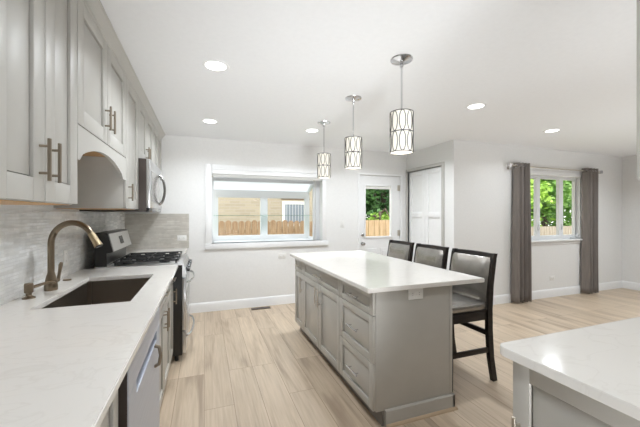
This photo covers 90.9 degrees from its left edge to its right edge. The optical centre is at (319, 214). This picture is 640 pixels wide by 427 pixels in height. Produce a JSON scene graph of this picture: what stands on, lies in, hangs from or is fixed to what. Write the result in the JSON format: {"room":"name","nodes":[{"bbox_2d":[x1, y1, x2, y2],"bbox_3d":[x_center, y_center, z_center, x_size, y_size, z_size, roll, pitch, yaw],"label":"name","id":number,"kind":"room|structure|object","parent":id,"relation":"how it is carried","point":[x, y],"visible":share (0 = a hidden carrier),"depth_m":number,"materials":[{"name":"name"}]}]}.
{"room":"kitchen","nodes":[
{"label":"kitchen","id":0,"kind":"room"},
{"bbox_2d":[0,205,123,268],"bbox_3d":[-1.221,0.145,0.249,0.150,2.470,8.510,0,0,-20],"label":"wall","id":1,"kind":"structure","parent":0,"point":[2,207],"depth_m":1.99,"materials":[{"name":"paint"}]},
{"bbox_2d":[0,0,76,204],"bbox_3d":[-1.192,-0.538,1.078,0.474,0.993,0.633,0,0,-20],"label":"upper cabinet","id":2,"kind":"object","parent":1,"relation":"attached to","point":[38,38],"visible":1,"depth_m":1.10,"materials":[{"name":"paint"}]},
{"bbox_2d":[0,210,124,305],"bbox_3d":[-1.772,0.221,1.985,0.010,0.488,4.548,0,0,-20],"label":"backsplash","id":3,"kind":"structure","parent":1,"relation":"attached to","point":[24,235],"depth_m":1.97,"materials":[{"name":"grey tile"}]},
{"bbox_2d":[63,249,67,265],"bbox_3d":[-1.897,0.320,2.350,0.008,0.118,0.075,0,0,-20],"label":"outlet","id":4,"kind":"object","parent":3,"relation":"attached to","point":[65,252],"visible":1,"depth_m":2.34,"materials":[{"name":"white plastic"}]},
{"bbox_2d":[53,78,137,209],"bbox_3d":[-1.711,-0.538,2.491,0.474,0.993,0.471,0,0,-20],"label":"upper cabinet","id":5,"kind":"object","parent":1,"relation":"attached to","point":[99,184],"visible":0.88,"depth_m":2.31,"materials":[{"name":"paint"}]},
{"bbox_2d":[77,0,125,179],"bbox_3d":[-1.465,-0.645,1.823,0.474,0.780,0.948,0,0,-20],"label":"upper cabinet","id":6,"kind":"object","parent":1,"relation":"attached to","point":[101,81],"visible":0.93,"depth_m":1.75,"materials":[{"name":"paint"}]},
{"bbox_2d":[83,0,164,138],"bbox_3d":[-1.514,-1.056,2.567,0.078,0.066,3.654,0,0,-20],"label":"trim","id":7,"kind":"structure","parent":6,"relation":"attached to","point":[96,9],"depth_m":2.06,"materials":[{"name":"paint"}]},
{"bbox_2d":[138,99,152,161],"bbox_3d":[-1.935,-0.769,3.102,0.474,0.531,0.821,0,0,-20],"label":"upper cabinet","id":8,"kind":"object","parent":1,"relation":"attached to","point":[145,126],"visible":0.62,"depth_m":3.09,"materials":[{"name":"paint"}]},
{"bbox_2d":[79,158,165,211],"bbox_3d":[-1.877,-0.263,3.122,0.595,0.475,0.815,0,0,-20],"label":"microwave","id":9,"kind":"object","parent":8,"relation":"attached to","point":[150,179],"visible":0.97,"depth_m":2.82,"materials":[{"name":"silver metal"}]},
{"bbox_2d":[153,125,160,169],"bbox_3d":[-2.210,-0.540,3.849,0.474,0.990,0.763,0,0,-20],"label":"upper cabinet","id":10,"kind":"object","parent":1,"relation":"attached to","point":[156,138],"visible":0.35,"depth_m":3.84,"materials":[{"name":"paint"}]},
{"bbox_2d":[124,135,406,303],"bbox_3d":[-0.463,0.145,4.981,4.535,2.470,0.150,0,0,-20],"label":"wall","id":11,"kind":"structure","parent":0,"point":[242,273],"depth_m":4.69,"materials":[{"name":"paint"}]},
{"bbox_2d":[125,214,188,249],"bbox_3d":[-2.190,0.226,4.261,0.773,0.476,0.010,0,0,-20],"label":"backsplash","id":12,"kind":"structure","parent":11,"relation":"attached to","point":[145,231],"depth_m":4.25,"materials":[{"name":"tile"}]},
{"bbox_2d":[177,235,186,240],"bbox_3d":[-1.908,0.324,4.354,0.118,0.075,0.008,0,0,-20],"label":"outlet","id":13,"kind":"object","parent":12,"relation":"attached to","point":[179,237],"visible":1,"depth_m":4.35,"materials":[{"name":"white plastic"}]},
{"bbox_2d":[189,294,294,313],"bbox_3d":[-0.622,1.312,4.834,2.635,0.135,0.016,0,0,-20],"label":"baseboard","id":14,"kind":"structure","parent":11,"relation":"attached to","point":[282,299],"depth_m":4.63,"materials":[{"name":"white wood"}]},
{"bbox_2d":[205,164,327,249],"bbox_3d":[-0.830,-0.112,5.006,1.877,1.217,0.530,0,0,-20],"label":"window","id":15,"kind":"structure","parent":11,"relation":"in","point":[233,181],"depth_m":4.98,"materials":[{"name":"white plastic"}]},
{"bbox_2d":[278,253,285,258],"bbox_3d":[-0.585,0.638,4.852,0.118,0.075,0.008,0,0,-20],"label":"outlet","id":16,"kind":"object","parent":11,"relation":"attached to","point":[280,256],"visible":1,"depth_m":4.85,"materials":[{"name":"white plastic"}]},
{"bbox_2d":[340,220,343,227],"bbox_3d":[0.365,0.155,5.200,0.075,0.118,0.010,0,0,-20],"label":"light switch","id":17,"kind":"object","parent":11,"relation":"attached to","point":[341,221],"visible":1,"depth_m":5.20,"materials":[{"name":"white plastic"}]},
{"bbox_2d":[358,173,401,255],"bbox_3d":[1.033,0.340,5.504,0.875,2.090,0.199,0,0,-20],"label":"door","id":18,"kind":"structure","parent":11,"relation":"in","point":[393,183],"depth_m":5.48,"materials":[{"name":"white wood"}]},
{"bbox_2d":[100,0,636,156],"bbox_3d":[2.893,-1.190,1.441,8.695,0.200,9.110,0,0,-20],"label":"ceiling","id":19,"kind":"structure","parent":0,"point":[537,66],"depth_m":2.38,"materials":[{"name":"paint"}]},
{"bbox_2d":[201,118,218,123],"bbox_3d":[-1.281,-1.087,3.668,0.194,0.006,0.194,0,0,-20],"label":"recessed light","id":20,"kind":"object","parent":19,"relation":"in","point":[207,120],"visible":1,"depth_m":3.67,"materials":[{"name":"white plastic"}]},
{"bbox_2d":[202,59,229,71],"bbox_3d":[-0.761,-1.087,2.303,0.194,0.006,0.194,0,0,-20],"label":"recessed light","id":21,"kind":"object","parent":19,"relation":"in","point":[215,65],"visible":1,"depth_m":2.29,"materials":[{"name":"white plastic"}]},
{"bbox_2d":[305,128,319,132],"bbox_3d":[-0.102,-1.087,4.075,0.194,0.006,0.194,0,0,-20],"label":"recessed light","id":22,"kind":"object","parent":19,"relation":"in","point":[311,130],"visible":1,"depth_m":4.07,"materials":[{"name":"white plastic"}]},
{"bbox_2d":[317,121,330,178],"bbox_3d":[0.047,-0.761,3.730,0.164,0.658,0.164,0,0,-20],"label":"pendant light","id":23,"kind":"object","parent":19,"relation":"hanging from","point":[323,159],"visible":1,"depth_m":3.67,"materials":[{"name":"white glass"}]},
{"bbox_2d":[345,95,361,169],"bbox_3d":[0.313,-0.761,2.949,0.164,0.658,0.164,0,0,-20],"label":"pendant light","id":24,"kind":"object","parent":19,"relation":"hanging from","point":[353,144],"visible":1,"depth_m":2.89,"materials":[{"name":"white glass"}]},
{"bbox_2d":[390,54,413,154],"bbox_3d":[0.573,-0.761,2.211,0.164,0.658,0.164,0,0,-20],"label":"pendant light","id":25,"kind":"object","parent":19,"relation":"hanging from","point":[401,120],"visible":1,"depth_m":2.15,"materials":[{"name":"white glass"}]},
{"bbox_2d":[391,151,411,153],"bbox_3d":[0.573,-0.443,2.211,0.142,0.003,0.142,0,0,-20],"label":"diffuser","id":26,"kind":"object","parent":25,"relation":"attached to","point":[392,152],"depth_m":2.24,"materials":[{"name":"white"}]},
{"bbox_2d":[465,103,486,109],"bbox_3d":[1.566,-1.087,3.162,0.194,0.006,0.194,0,0,-20],"label":"recessed light","id":27,"kind":"object","parent":19,"relation":"in","point":[474,105],"visible":1,"depth_m":3.16,"materials":[{"name":"white plastic"}]},
{"bbox_2d":[543,128,560,132],"bbox_3d":[3.007,-1.087,4.082,0.194,0.006,0.194,0,0,-20],"label":"recessed light","id":28,"kind":"object","parent":19,"relation":"in","point":[556,129],"visible":1,"depth_m":4.07,"materials":[{"name":"white plastic"}]},
{"bbox_2d":[160,288,639,426],"bbox_3d":[2.790,1.440,1.722,8.695,0.120,8.510,0,0,-20],"label":"floor","id":29,"kind":"structure","parent":0,"point":[243,367],"depth_m":2.75,"materials":[{"name":"brown wood"}]},
{"bbox_2d":[100,391,117,426],"bbox_3d":[-0.818,0.938,0.485,0.730,0.884,0.973,0,0,-20],"label":"base cabinet","id":30,"kind":"object","parent":29,"relation":"on","point":[110,419],"visible":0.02,"depth_m":1.00,"materials":[{"name":"grey paint"}]},
{"bbox_2d":[0,265,177,426],"bbox_3d":[-1.156,0.480,1.393,0.756,0.030,3.012,0,0,-20],"label":"countertop","id":31,"kind":"structure","parent":30,"relation":"on","point":[60,366],"depth_m":1.09,"materials":[{"name":"white stone"}]},
{"bbox_2d":[22,279,57,299],"bbox_3d":[-1.595,0.421,1.799,0.059,0.086,0.167,0,0,25],"label":"soap dispenser","id":32,"kind":"object","parent":31,"relation":"on","point":[28,287],"visible":1,"depth_m":1.74,"materials":[{"name":"brown metal"}]},
{"bbox_2d":[44,220,102,290],"bbox_3d":[-1.518,0.249,1.939,0.337,0.431,0.116,0,0,10],"label":"faucet","id":33,"kind":"object","parent":31,"relation":"on","point":[96,242],"visible":0.98,"depth_m":1.93,"materials":[{"name":"brown metal"}]},
{"bbox_2d":[42,278,149,308],"bbox_3d":[-1.363,0.613,2.008,0.473,0.233,0.878,0,0,-20],"label":"sink","id":34,"kind":"object","parent":31,"relation":"in","point":[125,290],"visible":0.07,"depth_m":2.36,"materials":[{"name":"brown metal"}]},
{"bbox_2d":[118,306,162,426],"bbox_3d":[-1.098,0.943,1.372,0.696,0.875,0.817,0,0,-20],"label":"dishwasher","id":35,"kind":"object","parent":29,"relation":"on","point":[139,390],"visible":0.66,"depth_m":1.39,"materials":[{"name":"silver"}]},
{"bbox_2d":[94,229,194,360],"bbox_3d":[-1.707,0.769,3.203,0.809,1.222,0.754,0,0,-20],"label":"gas range","id":36,"kind":"object","parent":29,"relation":"on","point":[112,254],"visible":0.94,"depth_m":2.95,"materials":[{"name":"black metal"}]},
{"bbox_2d":[94,254,185,268],"bbox_3d":[-1.749,0.465,3.188,0.695,0.020,0.754,0,0,-20],"label":"cooktop","id":37,"kind":"object","parent":36,"relation":"in","point":[181,262],"depth_m":2.93,"materials":[{"name":"black metal"}]},
{"bbox_2d":[159,285,170,407],"bbox_3d":[-1.423,0.938,2.135,0.730,0.884,0.808,0,0,-20],"label":"base cabinet","id":38,"kind":"object","parent":29,"relation":"on","point":[164,323],"visible":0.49,"depth_m":2.28,"materials":[{"name":"grey paint"}]},
{"bbox_2d":[170,277,176,363],"bbox_3d":[-1.616,0.938,2.659,0.730,0.884,0.303,0,0,-20],"label":"base cabinet","id":39,"kind":"object","parent":29,"relation":"on","point":[171,283],"visible":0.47,"depth_m":2.85,"materials":[{"name":"grey paint"}]},
{"bbox_2d":[251,306,269,309],"bbox_3d":[-0.871,1.376,4.634,0.280,0.008,0.100,0,0,-20],"label":"floor vent","id":40,"kind":"object","parent":29,"relation":"in","point":[266,307],"visible":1,"depth_m":4.61,"materials":[{"name":"brown"}]},
{"bbox_2d":[295,258,457,426],"bbox_3d":[0.323,0.938,2.994,0.701,0.884,1.891,0,0,-20],"label":"kitchen island","id":41,"kind":"object","parent":29,"relation":"on","point":[393,351],"visible":0.89,"depth_m":2.18,"materials":[{"name":"grey paint"}]},
{"bbox_2d":[290,250,484,293],"bbox_3d":[0.420,0.480,3.042,0.963,0.030,1.930,0,0,-20],"label":"island countertop","id":42,"kind":"structure","parent":41,"relation":"on","point":[369,272],"depth_m":2.53,"materials":[{"name":"white stone"}]},
{"bbox_2d":[408,288,422,299],"bbox_3d":[0.650,0.537,2.136,0.118,0.075,0.008,0,0,-20],"label":"outlet","id":43,"kind":"object","parent":41,"relation":"attached to","point":[413,294],"visible":0.89,"depth_m":2.13,"materials":[{"name":"white plastic"}]},
{"bbox_2d":[387,240,414,261],"bbox_3d":[0.782,0.853,3.787,0.540,1.055,0.478,0,0,-20],"label":"counter stool","id":44,"kind":"object","parent":29,"relation":"on","point":[403,250],"visible":0.11,"depth_m":3.80,"materials":[{"name":"grey leather"}]},
{"bbox_2d":[388,243,409,260],"bbox_3d":[0.961,0.542,3.853,0.116,0.365,0.424,0,0,-20],"label":"cushion","id":45,"kind":"object","parent":44,"relation":"on","point":[395,250],"depth_m":3.81,"materials":[{"name":"grey leather"}]},
{"bbox_2d":[413,243,448,268],"bbox_3d":[0.972,0.853,3.271,0.540,1.055,0.478,0,0,-20],"label":"counter stool","id":46,"kind":"object","parent":29,"relation":"on","point":[426,254],"visible":0.18,"depth_m":3.29,"materials":[{"name":"grey leather"}]},
{"bbox_2d":[415,247,442,267],"bbox_3d":[1.151,0.542,3.337,0.116,0.365,0.424,0,0,-20],"label":"cushion","id":47,"kind":"object","parent":46,"relation":"on","point":[430,256],"depth_m":3.30,"materials":[{"name":"grey leather"}]},
{"bbox_2d":[449,248,497,391],"bbox_3d":[1.161,0.853,2.754,0.540,1.055,0.478,0,0,-20],"label":"counter stool","id":48,"kind":"object","parent":29,"relation":"on","point":[472,302],"visible":0.48,"depth_m":2.62,"materials":[{"name":"black wood"}]},
{"bbox_2d":[450,252,490,301],"bbox_3d":[1.341,0.542,2.820,0.116,0.365,0.424,0,0,-20],"label":"cushion","id":49,"kind":"object","parent":48,"relation":"on","point":[477,264],"depth_m":2.75,"materials":[{"name":"grey leather"}]},
{"bbox_2d":[511,361,639,426],"bbox_3d":[1.136,0.940,0.596,0.566,0.880,1.295,0,0,-20],"label":"base cabinet","id":50,"kind":"object","parent":29,"relation":"on","point":[539,400],"visible":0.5,"depth_m":0.99,"materials":[{"name":"grey paint"}]},
{"bbox_2d":[500,317,639,420],"bbox_3d":[1.388,0.482,0.695,1.115,0.034,1.348,0,0,-20],"label":"countertop","id":51,"kind":"structure","parent":50,"relation":"on","point":[601,362],"depth_m":1.02,"materials":[{"name":"white stone"}]},
{"bbox_3d":[-2.071,0.938,3.898,0.730,0.884,0.773,0,0,-20],"label":"base cabinet","id":52,"kind":"object","parent":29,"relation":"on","visible":0},
{"bbox_2d":[126,248,186,254],"bbox_3d":[-2.074,0.480,3.892,0.756,0.030,0.780,0,0,-20],"label":"countertop","id":53,"kind":"structure","parent":52,"relation":"on","point":[183,250],"depth_m":4.08,"materials":[{"name":"white stone"}]},
{"bbox_2d":[407,142,446,269],"bbox_3d":[1.781,0.145,5.187,0.120,2.470,1.010,0,0,-20],"label":"wall","id":54,"kind":"structure","parent":0,"point":[437,153],"depth_m":5.00,"materials":[{"name":"paint"}]},
{"bbox_2d":[409,170,424,261],"bbox_3d":[1.675,0.312,5.414,0.035,2.115,0.425,0,0,-20],"label":"door","id":55,"kind":"structure","parent":54,"relation":"in","point":[417,178],"depth_m":5.41,"materials":[{"name":"white wood"}]},
{"bbox_2d":[406,162,444,246],"bbox_3d":[1.728,0.290,5.200,0.070,2.180,0.950,0,0,-20],"label":"trim","id":56,"kind":"structure","parent":54,"relation":"attached to","point":[442,164],"depth_m":4.78,"materials":[{"name":"paint"}]},
{"bbox_2d":[425,166,440,245],"bbox_3d":[1.823,0.312,5.011,0.035,2.115,0.425,0,0,-20],"label":"door","id":57,"kind":"structure","parent":54,"relation":"in","point":[432,175],"depth_m":5.03,"materials":[{"name":"white wood"}]},
{"bbox_2d":[447,140,621,295],"bbox_3d":[3.873,0.145,5.349,4.160,2.470,0.130,0,0,-20],"label":"wall","id":58,"kind":"structure","parent":0,"point":[479,180],"depth_m":4.93,"materials":[{"name":"paint"}]},
{"bbox_2d":[507,164,602,173],"bbox_3d":[3.938,-0.748,5.244,2.254,0.075,0.111,0,0,-20],"label":"curtain rod","id":59,"kind":"object","parent":58,"relation":"attached to","point":[508,165],"visible":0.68,"depth_m":5.15,"materials":[{"name":"silver metal"}]},
{"bbox_2d":[511,162,531,302],"bbox_3d":[3.147,0.279,4.923,0.310,2.167,0.119,0,0,-20],"label":"curtain","id":60,"kind":"object","parent":59,"relation":"hanging from","point":[521,264],"visible":0.99,"depth_m":4.90,"materials":[{"name":"grey fabric"}]},
{"bbox_2d":[580,168,598,293],"bbox_3d":[4.710,0.279,5.498,0.308,2.167,0.118,0,0,-20],"label":"curtain","id":61,"kind":"object","parent":59,"relation":"hanging from","point":[589,200],"visible":1,"depth_m":5.47,"materials":[{"name":"grey fabric"}]},
{"bbox_2d":[530,170,582,244],"bbox_3d":[3.834,-0.110,5.310,1.720,1.220,0.175,0,0,-20],"label":"window","id":62,"kind":"structure","parent":58,"relation":"in","point":[575,237],"depth_m":5.46,"materials":[{"name":"white plastic"}]},
{"bbox_2d":[493,281,622,304],"bbox_3d":[3.828,1.312,5.254,4.010,0.135,0.016,0,0,-20],"label":"baseboard","id":63,"kind":"structure","parent":58,"relation":"attached to","point":[539,294],"depth_m":5.31,"materials":[{"name":"white wood"}]},
{"bbox_2d":[622,155,639,282],"bbox_3d":[6.997,0.145,2.661,0.150,2.470,7.370,0,0,-20],"label":"wall","id":64,"kind":"structure","parent":0,"point":[630,184],"depth_m":5.83,"materials":[{"name":"paint"}]},
{"bbox_2d":[622,281,639,290],"bbox_3d":[6.945,1.312,2.562,0.016,0.135,7.220,0,0,-20],"label":"baseboard","id":65,"kind":"structure","parent":64,"relation":"attached to","point":[628,285],"depth_m":5.81,"materials":[{"name":"white wood"}]},
{"bbox_3d":[1.889,0.145,-0.414,0.140,2.470,3.120,0,0,-20],"label":"wall partition","id":66,"kind":"structure","parent":0,"visible":0},
{"bbox_2d":[637,0,639,179],"bbox_3d":[1.350,-0.594,0.309,0.368,0.988,1.450,0,0,-20],"label":"upper cabinet","id":67,"kind":"object","parent":66,"relation":"attached to","point":[638,1],"visible":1,"depth_m":0.92,"materials":[{"name":"grey paint"}]},
{"label":"outside","id":68,"kind":"structure","parent":0,"visible":0},
{"bbox_3d":[-1.590,1.680,26.081,75.000,0.100,39.940,0,0,-20],"label":"lawn","id":69,"kind":"structure","parent":68,"visible":0},
{"bbox_2d":[218,190,311,234],"bbox_3d":[-4.484,-0.695,11.190,9.900,4.650,5.900,0,0,-20],"label":"house","id":70,"kind":"structure","parent":69,"relation":"on","point":[232,209],"depth_m":9.53,"materials":[{"name":"brick"}]},
{"bbox_2d":[286,204,303,220],"bbox_3d":[-0.771,-0.020,9.929,0.620,0.600,0.004,0,0,-20],"label":"vertical blind","id":71,"kind":"object","parent":70,"relation":"hanging from","point":[294,212],"depth_m":9.93,"materials":[{"name":"grey plastic"}]},
{"bbox_2d":[218,220,311,235],"bbox_3d":[-1.645,0.882,7.524,5.100,1.496,0.060,0,0,-20],"label":"picket fence","id":72,"kind":"object","parent":69,"relation":"on","point":[285,227],"visible":0.11,"depth_m":7.55,"materials":[{"name":"brown wood"}]},
{"bbox_2d":[366,189,388,219],"bbox_3d":[2.839,-0.679,13.624,4.247,4.630,4.084,0,0,-20],"label":"tree","id":73,"kind":"object","parent":69,"relation":"on","point":[374,203],"visible":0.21,"depth_m":12.82,"materials":[{"name":"green plant"}]},
{"bbox_2d":[366,220,388,235],"bbox_3d":[2.296,0.887,8.759,2.850,1.485,0.060,0,0,-20],"label":"fence","id":74,"kind":"object","parent":69,"relation":"on","point":[373,227],"visible":0.07,"depth_m":8.45,"materials":[{"name":"brown wood"}]},
{"bbox_2d":[367,208,388,219],"bbox_3d":[1.887,0.723,9.840,1.051,1.854,1.124,0,0,17],"label":"bush","id":75,"kind":"object","parent":69,"relation":"on","point":[381,215],"visible":0.16,"depth_m":9.70,"materials":[{"name":"green plant"}]},
{"bbox_2d":[530,179,555,226],"bbox_3d":[8.473,-0.658,14.836,3.990,4.588,4.359,0,0,-20],"label":"tree","id":76,"kind":"object","parent":69,"relation":"on","point":[543,195],"visible":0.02,"depth_m":13.78,"materials":[{"name":"green plant"}]},
{"bbox_2d":[531,179,571,225],"bbox_3d":[12.058,-0.879,16.922,3.716,5.031,4.090,0,0,-33],"label":"tree","id":77,"kind":"object","parent":69,"relation":"on","point":[545,214],"visible":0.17,"depth_m":16.08,"materials":[{"name":"green plant"}]},
{"bbox_2d":[531,226,571,235],"bbox_3d":[10.428,1.065,13.664,12.000,1.130,0.060,0,0,-20],"label":"fence","id":78,"kind":"object","parent":69,"relation":"on","point":[544,230],"visible":0.06,"depth_m":13.40,"materials":[{"name":"beige wood"}]},
{"bbox_2d":[532,180,571,225],"bbox_3d":[17.547,-2.032,24.458,6.658,7.333,7.104,0,0,-20],"label":"tree","id":79,"kind":"object","parent":69,"relation":"on","point":[549,220],"visible":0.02,"depth_m":23.59,"materials":[{"name":"green plant"}]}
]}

